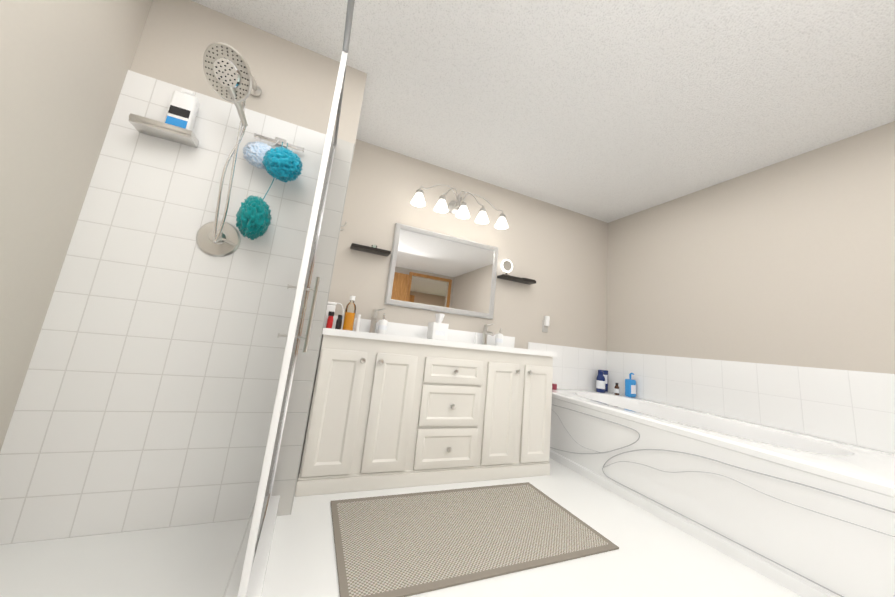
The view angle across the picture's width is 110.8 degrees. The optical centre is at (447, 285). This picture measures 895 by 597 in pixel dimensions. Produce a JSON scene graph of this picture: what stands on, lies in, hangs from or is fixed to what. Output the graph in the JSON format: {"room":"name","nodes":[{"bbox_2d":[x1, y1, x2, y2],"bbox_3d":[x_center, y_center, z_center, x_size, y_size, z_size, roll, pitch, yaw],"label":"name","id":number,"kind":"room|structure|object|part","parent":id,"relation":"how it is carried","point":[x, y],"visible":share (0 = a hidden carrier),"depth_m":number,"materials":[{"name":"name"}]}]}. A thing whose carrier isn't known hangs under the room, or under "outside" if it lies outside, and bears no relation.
{"room":"bathroom","nodes":[
{"label":"bathroom","id":0,"kind":"room"},
{"bbox_2d":[0,0,152,450],"bbox_3d":[-0.926,-0.535,-0.475,0.280,2.440,3.790,10,-11,-22],"label":"wall","id":1,"kind":"structure","parent":0,"point":[65,66],"depth_m":1.12,"materials":[{"name":"beige paint"}]},
{"bbox_2d":[130,0,366,143],"bbox_3d":[-1.377,-0.166,1.818,1.300,2.440,0.830,10,-11,-22],"label":"wall","id":2,"kind":"structure","parent":0,"point":[296,83],"depth_m":1.65,"materials":[{"name":"white ceramic tile"},{"name":"greige paint"}]},
{"bbox_2d":[0,70,325,544],"bbox_3d":[-1.178,0.032,1.415,0.864,1.950,0.012,10,-11,-22],"label":"shower wall tile","id":3,"kind":"structure","parent":2,"relation":"attached to","point":[146,397],"depth_m":1.35,"materials":[{"name":"white tile"}]},
{"bbox_2d":[196,221,240,256],"bbox_3d":[-1.084,-0.227,1.453,0.176,0.176,0.056,10,-11,-22],"label":"shower valve","id":4,"kind":"object","parent":3,"relation":"attached to","point":[227,243],"visible":0.83,"depth_m":1.46,"materials":[{"name":"silver metal"}]},
{"bbox_3d":[-1.039,-0.209,1.449,0.089,0.040,0.018,10,-11,-22],"label":"lever","id":5,"kind":"part","parent":4,"relation":"part of","materials":[{"name":"silver metal"}]},
{"bbox_2d":[203,42,261,242],"bbox_3d":[-1.027,-0.645,1.382,0.206,0.896,0.337,10,-11,-22],"label":"shower head","id":6,"kind":"object","parent":3,"relation":"attached to","point":[228,75],"visible":1,"depth_m":1.37},
{"bbox_3d":[-0.968,-0.830,1.421,0.087,0.131,0.130,10,-11,-22],"label":"handle","id":7,"kind":"part","parent":6,"relation":"part of","materials":[{"name":"silver metal"}]},
{"bbox_3d":[-0.983,-0.994,1.509,0.045,0.126,0.227,10,-11,-22],"label":"arm","id":8,"kind":"part","parent":6,"relation":"part of"},
{"bbox_2d":[236,133,304,239],"bbox_3d":[-0.882,-0.498,1.513,0.280,0.581,0.175,10,-11,-22],"label":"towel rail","id":9,"kind":"object","parent":3,"relation":"attached to","point":[253,215],"visible":1,"depth_m":1.49,"materials":[{"name":"silver metal"}]},
{"bbox_2d":[242,141,277,169],"bbox_3d":[-0.935,-0.650,1.539,0.153,0.139,0.090,10,-11,-22],"label":"loofah","id":10,"kind":"object","parent":9,"relation":"attached to","point":[254,152],"depth_m":1.50,"materials":[{"name":"white plastic"}]},
{"bbox_3d":[-0.899,-0.587,1.588,0.037,0.341,0.028,10,-11,-22],"label":"cord","id":11,"kind":"part","parent":9,"relation":"part of","materials":[{"name":"teal fabric"}]},
{"bbox_3d":[-0.889,-0.732,1.581,0.032,0.057,0.037,10,-11,-22],"label":"cord","id":12,"kind":"part","parent":9,"relation":"part of","materials":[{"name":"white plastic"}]},
{"bbox_3d":[-0.882,-0.757,1.631,0.054,0.032,0.026,10,-11,-22],"label":"plate","id":13,"kind":"part","parent":9,"relation":"part of","materials":[{"name":"silver metal"}]},
{"bbox_2d":[128,88,199,147],"bbox_3d":[-1.278,-0.803,1.427,0.220,0.240,0.092,10,-11,-22],"label":"shower shelf","id":14,"kind":"object","parent":2,"relation":"attached to","point":[177,125],"visible":0.98,"depth_m":1.41,"materials":[{"name":"silver metal"}]},
{"bbox_2d":[162,90,199,139],"bbox_3d":[-1.238,-0.794,1.438,0.093,0.208,0.052,10,-11,-22],"label":"bottle","id":15,"kind":"object","parent":14,"relation":"on","point":[178,124],"depth_m":1.41,"materials":[{"name":"white plastic"}]},
{"bbox_2d":[249,493,270,578],"bbox_3d":[-0.709,0.929,1.163,0.012,0.015,0.560,10,-11,-22],"label":"shower door frame","id":16,"kind":"object","parent":2,"relation":"attached to","point":[261,529],"visible":0.21,"depth_m":1.17,"materials":[{"name":"silver metal"}]},
{"bbox_2d":[255,93,340,549],"bbox_3d":[-0.618,0.056,1.321,0.006,1.775,0.560,10,-11,-22],"label":"shower door frame","id":17,"kind":"object","parent":2,"relation":"attached to","point":[288,381],"visible":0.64,"depth_m":1.31,"materials":[{"name":"silver metal"}]},
{"bbox_2d":[289,285,313,290],"bbox_3d":[-0.685,0.015,1.457,0.117,0.012,0.011,10,-11,-22],"label":"pin","id":18,"kind":"object","parent":2,"relation":"attached to","point":[295,287],"visible":0.69,"depth_m":1.44,"materials":[{"name":"silver metal"}]},
{"bbox_2d":[270,145,335,496],"bbox_3d":[-0.733,0.089,1.586,0.020,1.810,0.014,10,-11,-22],"label":"jamb","id":19,"kind":"object","parent":2,"relation":"attached to","point":[302,326],"visible":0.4,"depth_m":1.56,"materials":[{"name":"silver metal"}]},
{"bbox_2d":[303,277,319,351],"bbox_3d":[-0.643,0.134,1.459,0.017,0.355,0.017,10,-11,-22],"label":"door handle","id":20,"kind":"object","parent":2,"relation":"attached to","point":[311,314],"visible":1,"depth_m":1.45,"materials":[{"name":"silver metal"}]},
{"bbox_2d":[272,138,354,515],"bbox_3d":[-0.713,0.115,1.606,0.156,1.950,0.012,10,-11,-22],"label":"wall tile","id":21,"kind":"structure","parent":2,"relation":"attached to","point":[287,469],"depth_m":1.59,"materials":[{"name":"white tile"}]},
{"bbox_2d":[335,0,354,144],"bbox_3d":[-0.298,-0.916,0.966,0.020,0.026,1.738,10,-11,-22],"label":"header","id":22,"kind":"object","parent":2,"relation":"attached to","point":[349,18],"visible":0.46,"depth_m":1.10,"materials":[{"name":"silver metal"}]},
{"bbox_2d":[279,334,305,338],"bbox_3d":[-0.708,0.235,1.417,0.117,0.012,0.011,10,-11,-22],"label":"pin","id":23,"kind":"object","parent":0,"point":[285,335],"visible":0.69,"depth_m":1.40,"materials":[{"name":"silver metal"}]},
{"bbox_2d":[291,77,366,512],"bbox_3d":[-0.760,-0.067,2.007,0.001,2.440,0.710,10,-11,-22],"label":"wall","id":24,"kind":"structure","parent":0,"point":[330,286],"depth_m":1.68,"materials":[{"name":"paint"}]},
{"bbox_2d":[0,458,800,596],"bbox_3d":[1.909,0.977,-0.803,5.700,0.060,7.920,10,-11,-22],"label":"floor","id":25,"kind":"structure","parent":0,"point":[653,556],"depth_m":1.22,"materials":[{"name":"white tile"}]},
{"bbox_2d":[223,495,279,596],"bbox_3d":[-0.490,0.912,0.632,0.100,0.090,1.737,10,-11,-22],"label":"shower curb","id":26,"kind":"object","parent":25,"relation":"on","point":[257,578],"visible":0.58,"depth_m":1.04,"materials":[{"name":"tile"}]},
{"bbox_2d":[237,51,347,596],"bbox_3d":[-0.480,0.010,1.005,0.020,1.810,0.020,10,-11,-22],"label":"door frame post","id":27,"kind":"object","parent":26,"relation":"on","point":[249,555],"visible":1,"depth_m":0.96,"materials":[{"name":"white metal"}]},
{"bbox_2d":[295,315,556,496],"bbox_3d":[-0.077,0.793,2.248,1.704,0.980,0.595,10,-11,-22],"label":"bathroom vanity","id":28,"kind":"object","parent":25,"relation":"on","point":[398,405],"visible":0.94,"depth_m":1.94,"materials":[{"name":"white paint"}]},
{"bbox_2d":[326,311,334,328],"bbox_3d":[-0.817,0.240,2.150,0.040,0.116,0.040,10,-11,-22],"label":"bottle","id":29,"kind":"object","parent":28,"relation":"on","point":[329,324],"visible":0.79,"depth_m":2.13,"materials":[{"name":"red plastic"}]},
{"bbox_2d":[323,302,343,327],"bbox_3d":[-0.823,0.217,2.235,0.129,0.190,0.079,10,-11,-22],"label":"flosser","id":30,"kind":"object","parent":28,"relation":"on","point":[331,306],"visible":0.69,"depth_m":2.20,"materials":[{"name":"white plastic"}]},
{"bbox_3d":[-0.785,0.205,2.228,0.070,0.160,0.028,10,-11,-22],"label":"cord","id":31,"kind":"part","parent":30,"relation":"part of","materials":[{"name":"white plastic"}]},
{"bbox_3d":[-0.628,0.705,1.740,0.252,0.670,0.018,10,-11,-22],"label":"door","id":32,"kind":"part","parent":28,"relation":"part of","materials":[{"name":"white paint"}]},
{"bbox_2d":[335,315,341,328],"bbox_3d":[-0.764,0.258,2.175,0.038,0.100,0.038,10,-11,-22],"label":"bottle","id":33,"kind":"object","parent":28,"relation":"on","point":[338,323],"visible":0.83,"depth_m":2.16,"materials":[{"name":"black plastic"}]},
{"bbox_2d":[342,296,355,330],"bbox_3d":[-0.701,0.198,2.223,0.072,0.248,0.072,10,-11,-22],"label":"mouthwash","id":34,"kind":"object","parent":28,"relation":"on","point":[348,322],"visible":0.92,"depth_m":2.19,"materials":[{"name":"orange plastic"}]},
{"bbox_2d":[355,314,360,330],"bbox_3d":[-0.671,0.279,2.307,0.030,0.125,0.030,10,-11,-22],"label":"tube","id":35,"kind":"object","parent":28,"relation":"on","point":[357,324],"visible":0.88,"depth_m":2.29,"materials":[{"name":"white plastic"}]},
{"bbox_3d":[-0.496,0.439,1.805,0.033,0.033,0.034,10,-11,-22],"label":"knob","id":36,"kind":"part","parent":28,"relation":"part of","materials":[{"name":"silver metal"}]},
{"bbox_2d":[369,308,384,332],"bbox_3d":[-0.520,0.259,2.308,0.094,0.195,0.156,10,-11,-22],"label":"faucet","id":37,"kind":"object","parent":28,"relation":"on","point":[374,319],"visible":0.96,"depth_m":2.33,"materials":[{"name":"silver metal"}]},
{"bbox_3d":[-0.531,0.252,2.283,0.024,0.037,0.119,10,-11,-22],"label":"spout","id":38,"kind":"part","parent":37,"relation":"part of","materials":[{"name":"silver metal"}]},
{"bbox_3d":[-0.517,0.186,2.364,0.070,0.032,0.030,10,-11,-22],"label":"lever","id":39,"kind":"part","parent":37,"relation":"part of","materials":[{"name":"silver metal"}]},
{"bbox_3d":[-0.398,0.457,1.845,0.033,0.033,0.034,10,-11,-22],"label":"knob","id":40,"kind":"part","parent":28,"relation":"part of","materials":[{"name":"silver metal"}]},
{"bbox_2d":[377,313,387,333],"bbox_3d":[-0.489,0.289,2.346,0.068,0.157,0.078,10,-11,-22],"label":"soap pump","id":41,"kind":"object","parent":28,"relation":"on","point":[382,326],"visible":0.88,"depth_m":2.32,"materials":[{"name":"white plastic"}]},
{"bbox_3d":[-0.341,0.756,1.858,0.260,0.670,0.018,10,-11,-22],"label":"door","id":42,"kind":"part","parent":28,"relation":"part of","materials":[{"name":"white paint"}]},
{"bbox_2d":[427,313,448,340],"bbox_3d":[-0.073,0.321,2.410,0.126,0.201,0.126,10,-11,-22],"label":"tissue box","id":43,"kind":"object","parent":28,"relation":"on","point":[437,330],"visible":0.98,"depth_m":2.36,"materials":[{"name":"white plastic"}]},
{"bbox_3d":[-0.002,1.035,1.968,0.422,0.232,0.018,10,-11,-22],"label":"drawer","id":44,"kind":"part","parent":28,"relation":"part of","materials":[{"name":"white paint"}]},
{"bbox_3d":[0.008,1.032,1.944,0.033,0.033,0.034,10,-11,-22],"label":"knob","id":45,"kind":"part","parent":28,"relation":"part of","materials":[{"name":"silver metal"}]},
{"bbox_3d":[0.024,0.784,2.013,0.422,0.249,0.018,10,-11,-22],"label":"drawer","id":46,"kind":"part","parent":28,"relation":"part of","materials":[{"name":"white paint"}]},
{"bbox_3d":[0.034,0.781,1.989,0.033,0.033,0.034,10,-11,-22],"label":"knob","id":47,"kind":"part","parent":28,"relation":"part of","materials":[{"name":"silver metal"}]},
{"bbox_3d":[0.046,0.570,2.052,0.422,0.158,0.018,10,-11,-22],"label":"drawer","id":48,"kind":"part","parent":28,"relation":"part of","materials":[{"name":"white paint"}]},
{"bbox_3d":[0.056,0.567,2.028,0.033,0.033,0.034,10,-11,-22],"label":"knob","id":49,"kind":"part","parent":28,"relation":"part of","materials":[{"name":"silver metal"}]},
{"bbox_2d":[474,332,476,343],"bbox_3d":[0.241,0.448,2.632,0.026,0.096,0.026,10,-11,-22],"label":"tube","id":50,"kind":"object","parent":28,"relation":"on","point":[475,339],"visible":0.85,"depth_m":2.62,"materials":[{"name":"white plastic"}]},
{"bbox_2d":[482,323,493,344],"bbox_3d":[0.372,0.418,2.675,0.094,0.195,0.156,10,-11,-22],"label":"faucet","id":51,"kind":"object","parent":28,"relation":"on","point":[485,334],"visible":0.96,"depth_m":2.69,"materials":[{"name":"silver metal"}]},
{"bbox_3d":[0.361,0.411,2.650,0.024,0.037,0.119,10,-11,-22],"label":"spout","id":52,"kind":"part","parent":51,"relation":"part of","materials":[{"name":"silver metal"}]},
{"bbox_2d":[495,328,502,345],"bbox_3d":[0.458,0.454,2.715,0.068,0.157,0.078,10,-11,-22],"label":"soap pump","id":53,"kind":"object","parent":28,"relation":"on","point":[499,339],"visible":0.88,"depth_m":2.69,"materials":[{"name":"white plastic"}]},
{"bbox_3d":[0.371,0.884,2.151,0.258,0.670,0.018,10,-11,-22],"label":"door","id":54,"kind":"part","parent":28,"relation":"part of","materials":[{"name":"white paint"}]},
{"bbox_3d":[0.505,0.618,2.217,0.033,0.033,0.034,10,-11,-22],"label":"knob","id":55,"kind":"part","parent":28,"relation":"part of","materials":[{"name":"silver metal"}]},
{"bbox_3d":[0.604,0.636,2.257,0.033,0.033,0.034,10,-11,-22],"label":"knob","id":56,"kind":"part","parent":28,"relation":"part of","materials":[{"name":"silver metal"}]},
{"bbox_3d":[0.658,0.935,2.269,0.254,0.670,0.018,10,-11,-22],"label":"door","id":57,"kind":"part","parent":28,"relation":"part of","materials":[{"name":"white paint"}]},
{"bbox_2d":[331,482,618,596],"bbox_3d":[0.102,1.176,1.522,1.255,0.007,0.672,10,-11,-22],"label":"rug","id":58,"kind":"object","parent":25,"relation":"on","point":[404,545],"visible":0.92,"depth_m":1.41,"materials":[{"name":"beige fabric"}]},
{"bbox_2d":[549,389,894,596],"bbox_3d":[1.634,1.179,2.131,0.965,0.530,2.046,10,-11,-22],"label":"tub","id":59,"kind":"object","parent":25,"relation":"on","point":[802,515],"visible":0.98,"depth_m":1.51,"materials":[{"name":"white ceramic"}]},
{"bbox_2d":[552,383,556,389],"bbox_3d":[1.019,0.969,2.960,0.060,0.050,0.060,10,-11,-22],"label":"candle","id":60,"kind":"object","parent":59,"relation":"on","point":[554,386],"visible":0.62,"depth_m":2.94,"materials":[{"name":"red wax"}]},
{"bbox_2d":[596,371,604,392],"bbox_3d":[1.553,0.975,3.126,0.082,0.206,0.082,10,-11,-22],"label":"bottle","id":61,"kind":"object","parent":59,"relation":"on","point":[600,383],"visible":1,"depth_m":3.10,"materials":[{"name":"blue plastic"}]},
{"bbox_2d":[598,370,607,391],"bbox_3d":[1.631,0.998,3.233,0.120,0.215,0.032,10,-11,-22],"label":"pouch","id":62,"kind":"object","parent":59,"relation":"on","point":[605,374],"visible":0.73,"depth_m":3.23,"materials":[{"name":"blue plastic"}]},
{"bbox_2d":[614,383,618,394],"bbox_3d":[1.669,1.018,3.039,0.044,0.114,0.044,10,-11,-22],"label":"bottle","id":63,"kind":"object","parent":59,"relation":"on","point":[616,389],"visible":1,"depth_m":3.02,"materials":[{"name":"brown glass"}]},
{"bbox_2d":[625,373,635,396],"bbox_3d":[1.780,0.961,2.987,0.095,0.229,0.076,10,-11,-22],"label":"pump bottle","id":64,"kind":"object","parent":59,"relation":"on","point":[630,386],"visible":1,"depth_m":2.96,"materials":[{"name":"blue plastic"}]},
{"bbox_2d":[328,139,607,350],"bbox_3d":[0.467,0.233,2.957,3.050,2.440,0.120,10,-11,-22],"label":"wall","id":65,"kind":"structure","parent":0,"point":[558,255],"depth_m":2.94,"materials":[{"name":"beige paint"}]},
{"bbox_2d":[350,243,390,255],"bbox_3d":[-0.606,-0.295,2.438,0.300,0.054,0.104,10,-11,-22],"label":"shelf","id":66,"kind":"object","parent":65,"relation":"attached to","point":[368,249],"visible":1,"depth_m":2.41,"materials":[{"name":"black wood"}]},
{"bbox_2d":[384,223,497,318],"bbox_3d":[-0.007,-0.108,2.714,1.008,0.688,0.029,10,-11,-22],"label":"mirror","id":67,"kind":"object","parent":65,"relation":"attached to","point":[434,271],"visible":0.96,"depth_m":2.69,"materials":[{"name":"silver metal"}]},
{"bbox_2d":[411,184,507,228],"bbox_3d":[0.124,-0.731,2.756,0.934,0.264,0.211,10,-11,-22],"label":"sconce","id":68,"kind":"object","parent":65,"relation":"attached to","point":[458,208],"visible":1,"depth_m":2.74,"materials":[{"name":"white glass"}]},
{"bbox_3d":[-0.236,-0.722,2.550,0.124,0.100,0.124,10,-11,-22],"label":"lamp shade","id":69,"kind":"part","parent":68,"relation":"part of","materials":[{"name":"white glass"}]},
{"bbox_3d":[-0.063,-0.833,2.673,0.382,0.131,0.069,10,-11,-22],"label":"arm","id":70,"kind":"part","parent":68,"relation":"part of"},
{"bbox_3d":[-0.049,-0.689,2.627,0.124,0.100,0.124,10,-11,-22],"label":"lamp shade","id":71,"kind":"part","parent":68,"relation":"part of","materials":[{"name":"white glass"}]},
{"bbox_3d":[0.031,-0.816,2.711,0.178,0.130,0.069,10,-11,-22],"label":"arm","id":72,"kind":"part","parent":68,"relation":"part of"},
{"bbox_3d":[0.132,-0.795,2.754,0.042,0.123,0.071,10,-11,-22],"label":"arm","id":73,"kind":"part","parent":68,"relation":"part of"},
{"bbox_3d":[0.138,-0.655,2.704,0.124,0.100,0.124,10,-11,-22],"label":"lamp shade","id":74,"kind":"part","parent":68,"relation":"part of","materials":[{"name":"white glass"}]},
{"bbox_3d":[0.224,-0.781,2.791,0.216,0.130,0.069,10,-11,-22],"label":"arm","id":75,"kind":"part","parent":68,"relation":"part of"},
{"bbox_3d":[0.319,-0.765,2.830,0.422,0.131,0.069,10,-11,-22],"label":"arm","id":76,"kind":"part","parent":68,"relation":"part of"},
{"bbox_3d":[0.314,-0.624,2.777,0.124,0.100,0.124,10,-11,-22],"label":"lamp shade","id":77,"kind":"part","parent":68,"relation":"part of","materials":[{"name":"white glass"}]},
{"bbox_3d":[0.503,-0.590,2.854,0.124,0.100,0.124,10,-11,-22],"label":"lamp shade","id":78,"kind":"part","parent":68,"relation":"part of","materials":[{"name":"white glass"}]},
{"bbox_2d":[497,259,535,284],"bbox_3d":[0.674,-0.136,2.974,0.380,0.186,0.104,10,-11,-22],"label":"shelf","id":79,"kind":"object","parent":65,"relation":"attached to","point":[506,266],"visible":1,"depth_m":2.92,"materials":[{"name":"black wood"}]},
{"bbox_2d":[542,316,549,331],"bbox_3d":[0.986,0.385,3.075,0.070,0.160,0.040,10,-11,-22],"label":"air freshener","id":80,"kind":"object","parent":65,"relation":"attached to","point":[545,322],"visible":1,"depth_m":3.07,"materials":[{"name":"white plastic"}]},
{"bbox_2d":[528,342,606,390],"bbox_3d":[1.216,1.096,3.093,1.060,0.950,0.012,10,-11,-22],"label":"wall tile","id":81,"kind":"structure","parent":65,"relation":"attached to","point":[575,368],"depth_m":3.16,"materials":[{"name":"white tile"}]},
{"bbox_2d":[191,0,894,222],"bbox_3d":[2.163,-1.470,-0.359,5.700,0.060,7.920,10,-11,-22],"label":"ceiling","id":82,"kind":"structure","parent":0,"point":[607,111],"depth_m":1.78,"materials":[{"name":"white paint"}]},
{"bbox_2d":[607,121,894,373],"bbox_3d":[2.719,0.185,1.406,0.120,2.440,4.500,10,-11,-22],"label":"wall","id":83,"kind":"structure","parent":0,"point":[790,262],"depth_m":2.24,"materials":[{"name":"beige paint"}]},
{"bbox_2d":[607,351,894,453],"bbox_3d":[2.110,1.052,2.335,0.012,0.950,2.088,10,-11,-22],"label":"wall tile","id":84,"kind":"structure","parent":83,"relation":"attached to","point":[856,408],"depth_m":2.11,"materials":[{"name":"white tile"}]}
]}

